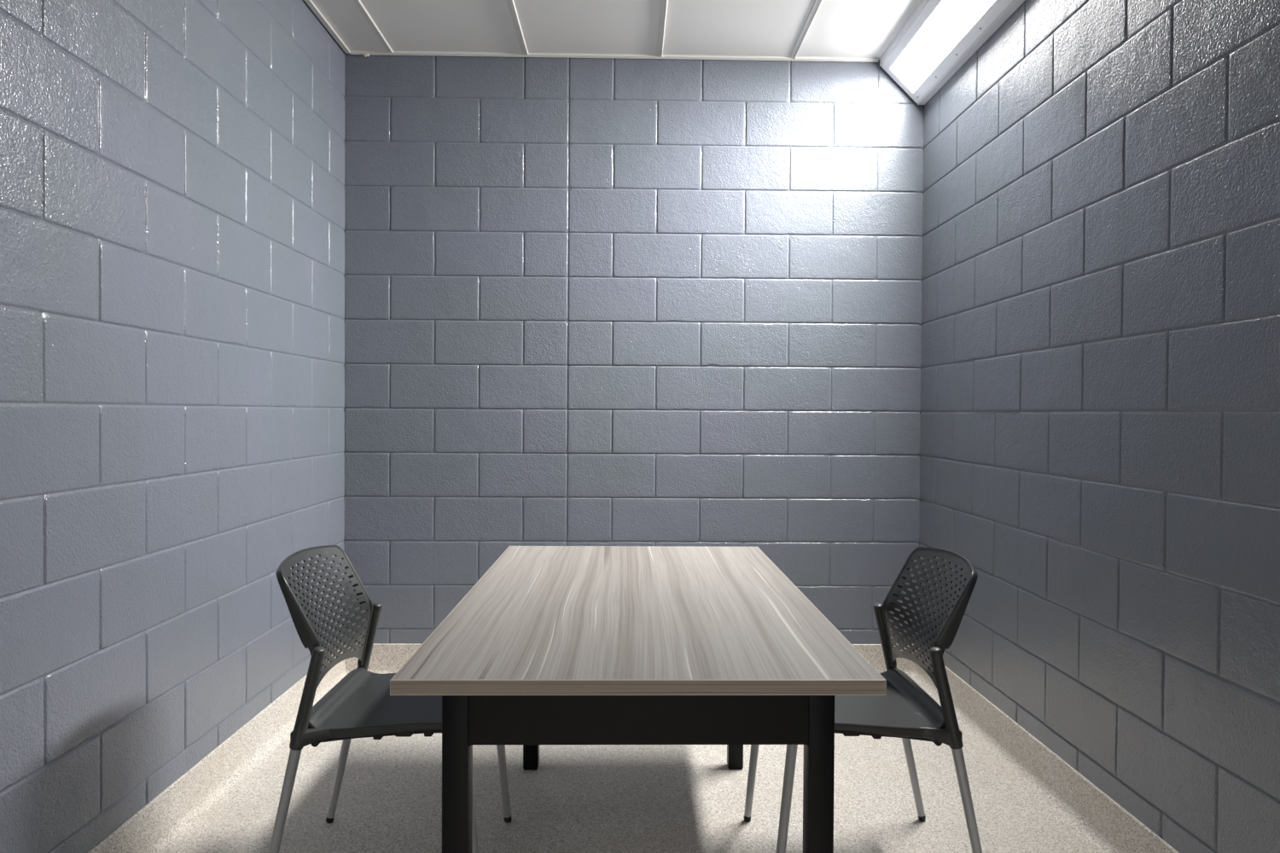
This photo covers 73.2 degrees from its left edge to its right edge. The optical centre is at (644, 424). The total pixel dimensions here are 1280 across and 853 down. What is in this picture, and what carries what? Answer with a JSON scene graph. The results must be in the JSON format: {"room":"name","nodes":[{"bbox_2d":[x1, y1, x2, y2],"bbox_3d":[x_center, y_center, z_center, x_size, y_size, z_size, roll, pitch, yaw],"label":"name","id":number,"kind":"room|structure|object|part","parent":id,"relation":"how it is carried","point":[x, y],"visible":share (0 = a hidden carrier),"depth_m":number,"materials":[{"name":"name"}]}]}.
{"room":"interrogation room","nodes":[
{"label":"interrogation room","id":0,"kind":"room"},
{"bbox_2d":[0,0,344,852],"bbox_3d":[-1.429,-0.263,1.642,0.202,3.100,4.645,0,1,-1],"label":"wall","id":1,"kind":"structure","parent":0,"point":[172,171],"depth_m":2.36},
{"bbox_2d":[87,645,346,852],"bbox_3d":[-1.319,1.113,1.753,0.043,0.146,4.425,0,1,-1],"label":"baseboard","id":2,"kind":"structure","parent":1,"relation":"attached to","point":[162,823],"depth_m":2.67,"materials":[{"name":"stone"}]},
{"bbox_2d":[303,0,350,53],"bbox_3d":[-1.306,-1.658,1.715,0.025,0.010,4.417,0,1,-1],"label":"trim","id":3,"kind":"structure","parent":1,"relation":"attached to","point":[310,2],"depth_m":3.64,"materials":[{"name":"white metal"}]},
{"bbox_2d":[311,0,921,59],"bbox_3d":[0.007,-1.715,1.675,2.698,0.120,4.595,0,1,-1],"label":"ceiling","id":4,"kind":"structure","parent":0,"point":[839,28],"depth_m":3.63,"materials":[{"name":"metal"}]},
{"bbox_3d":[-1.215,-1.673,1.717,0.203,0.020,4.417,0,1,-1],"label":"panel","id":5,"kind":"part","parent":4,"relation":"part of","materials":[{"name":"metal"}]},
{"bbox_2d":[353,0,393,52],"bbox_3d":[-1.112,-1.658,1.715,0.025,0.008,4.409,0,1,-1],"label":"trim","id":6,"kind":"structure","parent":4,"relation":"attached to","point":[358,3],"depth_m":3.63,"materials":[{"name":"white metal"}]},
{"bbox_3d":[-0.806,-1.670,1.725,0.608,0.020,4.417,0,1,-1],"label":"panel","id":7,"kind":"part","parent":4,"relation":"part of","materials":[{"name":"metal"}]},
{"bbox_2d":[506,0,528,55],"bbox_3d":[-0.501,-1.654,1.727,0.025,0.008,4.409,0,1,-1],"label":"trim","id":8,"kind":"structure","parent":4,"relation":"attached to","point":[511,4],"depth_m":3.63,"materials":[{"name":"white metal"}]},
{"bbox_3d":[-0.196,-1.667,1.737,0.607,0.020,4.417,0,1,-1],"label":"panel","id":9,"kind":"part","parent":4,"relation":"part of","materials":[{"name":"metal"}]},
{"bbox_2d":[657,0,667,57],"bbox_3d":[0.109,-1.651,1.739,0.025,0.008,4.409,0,1,-1],"label":"trim","id":10,"kind":"structure","parent":4,"relation":"attached to","point":[664,2],"depth_m":3.63,"materials":[{"name":"white metal"}]},
{"bbox_3d":[0.413,-1.663,1.748,0.606,0.020,4.417,0,1,-1],"label":"panel","id":11,"kind":"part","parent":4,"relation":"part of","materials":[{"name":"metal"}]},
{"bbox_2d":[790,0,822,58],"bbox_3d":[0.718,-1.647,1.751,0.025,0.008,4.409,0,1,-1],"label":"trim","id":12,"kind":"structure","parent":4,"relation":"attached to","point":[813,11],"depth_m":3.63,"materials":[{"name":"white metal"}]},
{"bbox_3d":[1.024,-1.660,1.760,0.610,0.020,4.417,0,1,-1],"label":"panel","id":13,"kind":"part","parent":4,"relation":"part of","materials":[{"name":"metal"}]},
{"bbox_2d":[879,0,1024,104],"bbox_3d":[1.197,-1.566,3.348,0.209,0.206,1.240,0,1,-1],"label":"lamp","id":14,"kind":"object","parent":4,"relation":"attached to","point":[939,37],"visible":1,"depth_m":3.48,"materials":[{"name":"white plastic"}]},
{"bbox_2d":[890,0,995,92],"bbox_3d":[1.180,-1.556,3.348,0.109,0.109,1.140,0,1,-1],"label":"diffuser","id":15,"kind":"object","parent":14,"relation":"attached to","point":[945,26],"depth_m":3.48,"materials":[{"name":"white plastic"}]},
{"bbox_2d":[168,678,1098,852],"bbox_3d":[-0.013,1.254,1.780,2.698,0.120,4.465,0,1,-1],"label":"floor","id":16,"kind":"structure","parent":0,"point":[578,799],"depth_m":2.68,"materials":[{"name":"stone"}]},
{"bbox_2d":[268,545,511,852],"bbox_3d":[-0.660,0.763,2.308,0.552,0.843,0.518,0,1,-1],"label":"chair","id":17,"kind":"object","parent":16,"relation":"on","point":[361,705],"visible":0.87,"depth_m":2.24,"materials":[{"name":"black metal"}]},
{"bbox_3d":[-0.876,0.967,2.067,0.110,0.420,0.026,0,1,-1],"label":"leg","id":18,"kind":"part","parent":17,"relation":"part of","materials":[{"name":"silver metal"}]},
{"bbox_3d":[-0.799,0.765,2.306,0.019,0.019,0.464,0,1,-1],"label":"cross rail","id":19,"kind":"part","parent":17,"relation":"part of","materials":[{"name":"black plastic"}]},
{"bbox_3d":[-0.861,0.526,2.301,0.138,0.367,0.440,0,1,-1],"label":"backrest","id":20,"kind":"part","parent":17,"relation":"part of","materials":[{"name":"grey plastic"}]},
{"bbox_3d":[-0.885,0.961,2.547,0.110,0.420,0.026,0,1,-1],"label":"leg","id":21,"kind":"part","parent":17,"relation":"part of","materials":[{"name":"silver metal"}]},
{"bbox_3d":[-0.613,0.736,2.309,0.458,0.050,0.458,0,1,-1],"label":"seat","id":22,"kind":"part","parent":17,"relation":"part of","materials":[{"name":"grey plastic"}]},
{"bbox_3d":[-0.620,0.759,2.113,0.389,0.046,0.020,0,1,-1],"label":"seat rail","id":23,"kind":"part","parent":17,"relation":"part of","materials":[{"name":"black plastic"}]},
{"bbox_3d":[-0.419,0.964,2.076,0.065,0.428,0.026,0,1,-1],"label":"leg","id":24,"kind":"part","parent":17,"relation":"part of","materials":[{"name":"silver metal"}]},
{"bbox_3d":[-0.428,0.958,2.555,0.065,0.428,0.026,0,1,-1],"label":"leg","id":25,"kind":"part","parent":17,"relation":"part of","materials":[{"name":"silver metal"}]},
{"bbox_2d":[389,546,886,852],"bbox_3d":[-0.027,0.825,2.401,0.921,0.722,1.600,0,1,-1],"label":"table","id":26,"kind":"object","parent":16,"relation":"on","point":[552,645],"visible":1,"depth_m":1.73,"materials":[{"name":"laminate"}]},
{"bbox_3d":[-0.362,0.845,1.663,0.050,0.687,0.050,0,1,-1],"label":"leg","id":27,"kind":"part","parent":26,"relation":"part of","materials":[{"name":"black metal"}]},
{"bbox_3d":[-0.387,0.827,2.945,0.050,0.687,0.050,0,1,-1],"label":"leg","id":28,"kind":"part","parent":26,"relation":"part of","materials":[{"name":"black metal"}]},
{"bbox_3d":[0.312,0.831,2.958,0.050,0.687,0.050,0,1,-1],"label":"leg","id":29,"kind":"part","parent":26,"relation":"part of","materials":[{"name":"black metal"}]},
{"bbox_3d":[0.337,0.849,1.676,0.050,0.687,0.050,0,1,-1],"label":"leg","id":30,"kind":"part","parent":26,"relation":"part of","materials":[{"name":"black metal"}]},
{"bbox_2d":[743,546,982,852],"bbox_3d":[0.574,0.770,2.332,0.552,0.843,0.518,0,1,-1],"label":"chair","id":31,"kind":"object","parent":16,"relation":"on","point":[906,712],"visible":0.81,"depth_m":2.26,"materials":[{"name":"black plastic"}]},
{"bbox_3d":[0.330,0.962,2.570,0.065,0.428,0.026,0,1,-1],"label":"leg","id":32,"kind":"part","parent":31,"relation":"part of","materials":[{"name":"silver metal"}]},
{"bbox_3d":[0.339,0.969,2.090,0.065,0.428,0.026,0,1,-1],"label":"leg","id":33,"kind":"part","parent":31,"relation":"part of","materials":[{"name":"silver metal"}]},
{"bbox_3d":[0.540,0.766,2.135,0.389,0.046,0.020,0,1,-1],"label":"seat rail","id":34,"kind":"part","parent":31,"relation":"part of","materials":[{"name":"black plastic"}]},
{"bbox_3d":[0.527,0.743,2.331,0.458,0.050,0.458,0,1,-1],"label":"seat","id":35,"kind":"part","parent":31,"relation":"part of","materials":[{"name":"grey plastic"}]},
{"bbox_3d":[0.786,0.970,2.579,0.110,0.420,0.026,0,1,-1],"label":"leg","id":36,"kind":"part","parent":31,"relation":"part of","materials":[{"name":"silver metal"}]},
{"bbox_3d":[0.777,0.536,2.333,0.138,0.367,0.440,0,1,-1],"label":"backrest","id":37,"kind":"part","parent":31,"relation":"part of","materials":[{"name":"grey plastic"}]},
{"bbox_3d":[0.712,0.774,2.335,0.019,0.019,0.464,0,1,-1],"label":"cross rail","id":38,"kind":"part","parent":31,"relation":"part of","materials":[{"name":"black plastic"}]},
{"bbox_3d":[0.796,0.977,2.099,0.110,0.420,0.026,0,1,-1],"label":"leg","id":39,"kind":"part","parent":31,"relation":"part of","materials":[{"name":"silver metal"}]},
{"bbox_2d":[343,52,925,644],"bbox_3d":[-0.048,-0.287,4.071,3.058,3.100,0.202,0,1,-1],"label":"wall","id":40,"kind":"structure","parent":0,"point":[588,301],"depth_m":3.97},
{"bbox_2d":[349,50,878,62],"bbox_3d":[-0.131,-1.675,3.936,2.409,0.023,0.022,0,1,-1],"label":"trim","id":41,"kind":"structure","parent":40,"relation":"attached to","point":[366,53],"depth_m":3.93,"materials":[{"name":"white metal"}]},
{"bbox_2d":[345,643,917,678],"bbox_3d":[-0.054,1.091,3.968,2.658,0.146,0.043,0,1,-1],"label":"baseboard","id":42,"kind":"structure","parent":40,"relation":"attached to","point":[389,658],"depth_m":3.96,"materials":[{"name":"stone"}]},
{"bbox_2d":[918,0,1279,852],"bbox_3d":[1.426,-0.246,1.697,0.202,3.100,4.645,0,1,-1],"label":"wall","id":43,"kind":"structure","parent":0,"point":[1100,365],"depth_m":2.37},
{"bbox_2d":[912,648,1179,852],"bbox_3d":[1.295,1.129,1.803,0.043,0.146,4.425,0,1,-1],"label":"baseboard","id":44,"kind":"structure","parent":43,"relation":"attached to","point":[1106,826],"depth_m":2.73,"materials":[{"name":"stone"}]}
]}

